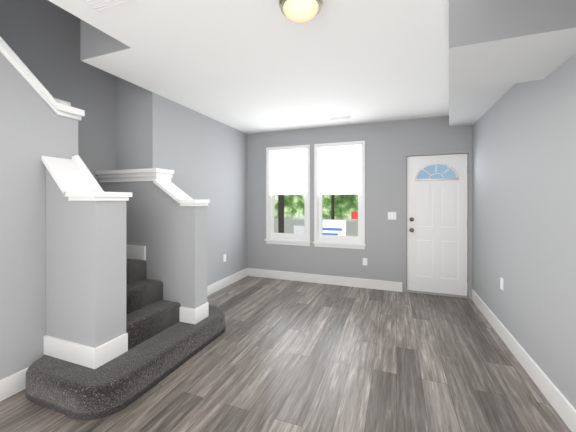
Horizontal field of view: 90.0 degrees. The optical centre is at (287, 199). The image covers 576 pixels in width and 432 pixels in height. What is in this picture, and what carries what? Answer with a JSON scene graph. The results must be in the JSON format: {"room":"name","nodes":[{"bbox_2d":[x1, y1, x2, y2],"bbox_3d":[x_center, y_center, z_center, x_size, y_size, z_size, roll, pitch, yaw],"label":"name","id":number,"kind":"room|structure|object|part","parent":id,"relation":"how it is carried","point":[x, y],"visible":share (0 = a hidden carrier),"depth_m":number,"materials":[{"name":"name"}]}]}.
{"room":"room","nodes":[
{"label":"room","id":0,"kind":"room"},
{"bbox_2d":[0,0,115,184],"bbox_3d":[-2.790,-0.820,1.656,0.150,4.400,4.130,0,0,21],"label":"wall","id":1,"kind":"structure","parent":0,"point":[41,38],"depth_m":2.92,"materials":[{"name":"grey paint"}]},
{"bbox_2d":[80,19,129,59],"bbox_3d":[-1.518,-1.387,2.386,0.585,0.359,0.005,0,0,21],"label":"wall","id":2,"kind":"structure","parent":0,"point":[95,42],"depth_m":2.42,"materials":[{"name":"grey paint"}]},
{"bbox_2d":[0,52,246,379],"bbox_3d":[-1.879,-0.095,2.399,0.100,2.950,6.162,0,0,21],"label":"wall","id":3,"kind":"structure","parent":0,"point":[34,127],"depth_m":2.23,"materials":[{"name":"grey paint"}]},
{"bbox_2d":[0,367,28,400],"bbox_3d":[-2.395,1.310,0.866,0.016,0.140,2.870,0,0,21],"label":"baseboard","id":4,"kind":"structure","parent":3,"relation":"attached to","point":[15,383],"depth_m":2.03,"materials":[{"name":"white wood"}]},
{"bbox_2d":[0,37,84,116],"bbox_3d":[-1.963,-1.002,2.157,0.175,0.565,0.750,0,0,21],"label":"trim","id":5,"kind":"structure","parent":3,"relation":"attached to","point":[6,48],"depth_m":2.16,"materials":[{"name":"white wood"}]},
{"bbox_2d":[207,268,247,295],"bbox_3d":[-1.129,1.310,4.222,0.016,0.140,2.136,0,0,21],"label":"baseboard","id":6,"kind":"structure","parent":3,"relation":"attached to","point":[225,282],"depth_m":4.58,"materials":[{"name":"white wood"}]},
{"bbox_2d":[116,76,145,169],"bbox_3d":[-1.800,-0.820,3.410,0.465,4.400,0.150,0,0,21],"label":"wall","id":7,"kind":"structure","parent":0,"point":[130,125],"depth_m":3.34,"materials":[{"name":"grey paint"}]},
{"bbox_2d":[48,0,448,133],"bbox_3d":[-0.104,-1.386,1.729,3.695,0.360,6.462,0,0,21],"label":"ceiling","id":8,"kind":"structure","parent":0,"point":[252,66],"depth_m":2.46,"materials":[{"name":"white paint"}]},
{"bbox_2d":[80,0,131,11],"bbox_3d":[-1.085,-1.200,1.713,0.320,0.011,0.140,0,0,21],"label":"ceiling vent","id":9,"kind":"object","parent":8,"relation":"in","point":[98,5],"visible":1,"depth_m":1.76,"materials":[{"name":"white"}]},
{"bbox_2d":[279,0,322,22],"bbox_3d":[0.077,-1.149,1.734,0.264,0.114,0.264,0,0,21],"label":"ceiling light","id":10,"kind":"object","parent":8,"relation":"attached to","point":[300,11],"visible":1,"depth_m":1.69,"materials":[{"name":"beige glass"}]},
{"bbox_2d":[328,116,350,119],"bbox_3d":[0.763,-1.200,4.233,0.320,0.011,0.120,0,0,21],"label":"ceiling vent","id":11,"kind":"object","parent":8,"relation":"in","point":[341,118],"visible":0.98,"depth_m":4.22,"materials":[{"name":"white metal"}]},
{"bbox_2d":[449,0,575,90],"bbox_3d":[1.383,-1.038,1.867,0.710,0.336,0.730,0,0,21],"label":"ceiling bulkhead","id":12,"kind":"object","parent":8,"relation":"attached to","point":[495,42],"visible":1,"depth_m":1.62,"materials":[{"name":"white paint"},{"name":"grey paint"}]},
{"bbox_2d":[0,276,570,431],"bbox_3d":[-0.438,1.430,1.855,4.410,0.100,6.462,0,0,21],"label":"floor","id":13,"kind":"structure","parent":0,"point":[279,355],"depth_m":2.25,"materials":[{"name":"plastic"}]},
{"bbox_2d":[26,155,224,419],"bbox_3d":[-2.022,-0.045,1.433,1.436,2.850,4.246,0,0,21],"label":"staircase","id":14,"kind":"structure","parent":13,"relation":"on","point":[132,315],"depth_m":2.21,"materials":[{"name":"grey carpet"}]},
{"bbox_2d":[247,116,472,291],"bbox_3d":[0.940,-0.093,4.708,3.845,2.946,0.150,0,0,21],"label":"wall","id":15,"kind":"structure","parent":0,"point":[388,144],"depth_m":4.51,"materials":[{"name":"grey paint"}]},
{"bbox_2d":[265,145,310,245],"bbox_3d":[0.003,-0.077,5.008,0.831,1.705,0.140,0,0,21],"label":"window","id":16,"kind":"structure","parent":15,"relation":"in","point":[283,241],"depth_m":5.03,"materials":[{"name":"white wood"}]},
{"bbox_2d":[270,148,306,194],"bbox_3d":[0.003,-0.484,5.008,0.689,0.782,0.018,0,0,21],"label":"shade","id":17,"kind":"object","parent":16,"relation":"attached to","point":[288,172],"visible":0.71,"depth_m":5.00,"materials":[{"name":"white fabric"}]},
{"bbox_3d":[0.019,-0.100,5.053,0.697,1.556,0.045,0,0,21],"label":"window left trim sash","id":18,"kind":"part","parent":16,"relation":"part of","materials":[{"name":"white plastic"}]},
{"bbox_2d":[248,268,401,291],"bbox_3d":[0.485,1.310,4.791,2.635,0.140,0.016,0,0,21],"label":"baseboard","id":19,"kind":"structure","parent":15,"relation":"attached to","point":[294,276],"depth_m":4.72,"materials":[{"name":"white wood"}]},
{"bbox_2d":[313,141,365,248],"bbox_3d":[0.835,-0.077,4.694,0.848,1.705,0.140,0,0,21],"label":"window","id":20,"kind":"structure","parent":15,"relation":"in","point":[340,244],"depth_m":4.70,"materials":[{"name":"white wood"}]},
{"bbox_2d":[318,145,360,193],"bbox_3d":[0.835,-0.484,4.694,0.706,0.782,0.018,0,0,21],"label":"shade","id":21,"kind":"object","parent":20,"relation":"attached to","point":[339,169],"visible":0.93,"depth_m":4.69,"materials":[{"name":"white fabric"}]},
{"bbox_3d":[0.852,-0.100,4.739,0.714,1.556,0.045,0,0,21],"label":"window right trim sash","id":22,"kind":"part","parent":20,"relation":"part of","materials":[{"name":"white plastic"}]},
{"bbox_2d":[363,258,366,265],"bbox_3d":[1.209,0.970,4.522,0.072,0.115,0.009,0,0,21],"label":"outlet","id":23,"kind":"object","parent":15,"relation":"attached to","point":[365,261],"visible":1,"depth_m":4.52,"materials":[{"name":"white plastic"}]},
{"bbox_2d":[388,212,395,219],"bbox_3d":[1.582,0.240,4.380,0.120,0.116,0.012,0,0,21],"label":"switch plate","id":24,"kind":"object","parent":15,"relation":"attached to","point":[391,215],"visible":1,"depth_m":4.38,"materials":[{"name":"white plastic"}]},
{"bbox_2d":[407,154,467,295],"bbox_3d":[2.165,0.350,4.181,0.808,2.008,0.132,0,0,21],"label":"door","id":25,"kind":"structure","parent":15,"relation":"in","point":[437,223],"depth_m":4.19,"materials":[{"name":"white wood"}]},
{"bbox_2d":[403,149,472,298],"bbox_3d":[2.166,0.338,4.214,0.898,2.085,0.110,0,0,21],"label":"door frame","id":26,"kind":"structure","parent":15,"relation":"attached to","point":[469,152],"depth_m":4.08,"materials":[{"name":"grey wood"}]},
{"bbox_2d":[449,83,514,126],"bbox_3d":[1.927,-1.123,3.154,0.600,0.166,2.062,0,0,21],"label":"ceiling","id":27,"kind":"structure","parent":0,"point":[469,106],"depth_m":3.07,"materials":[{"name":"white paint"}]},
{"bbox_2d":[473,53,575,409],"bbox_3d":[1.528,-0.093,1.033,0.150,2.946,6.312,0,0,21],"label":"wall","id":28,"kind":"structure","parent":0,"point":[524,190],"depth_m":2.24,"materials":[{"name":"grey paint"}]},
{"bbox_2d":[500,277,502,289],"bbox_3d":[2.143,0.840,2.889,0.009,0.115,0.072,0,0,21],"label":"outlet","id":29,"kind":"object","parent":28,"relation":"attached to","point":[501,283],"visible":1,"depth_m":2.88,"materials":[{"name":"white plastic"}]},
{"bbox_2d":[471,289,575,431],"bbox_3d":[1.479,1.310,1.132,0.021,0.140,6.162,0,0,21],"label":"baseboard","id":30,"kind":"structure","parent":28,"relation":"attached to","point":[561,405],"depth_m":2.19,"materials":[{"name":"white wood"}]},
{"label":"outside","id":31,"kind":"structure","parent":0,"visible":0},
{"bbox_2d":[275,194,357,235],"bbox_3d":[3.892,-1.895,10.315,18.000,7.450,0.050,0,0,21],"label":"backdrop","id":32,"kind":"structure","parent":31,"point":[292,204],"depth_m":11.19,"materials":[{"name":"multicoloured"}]}
]}

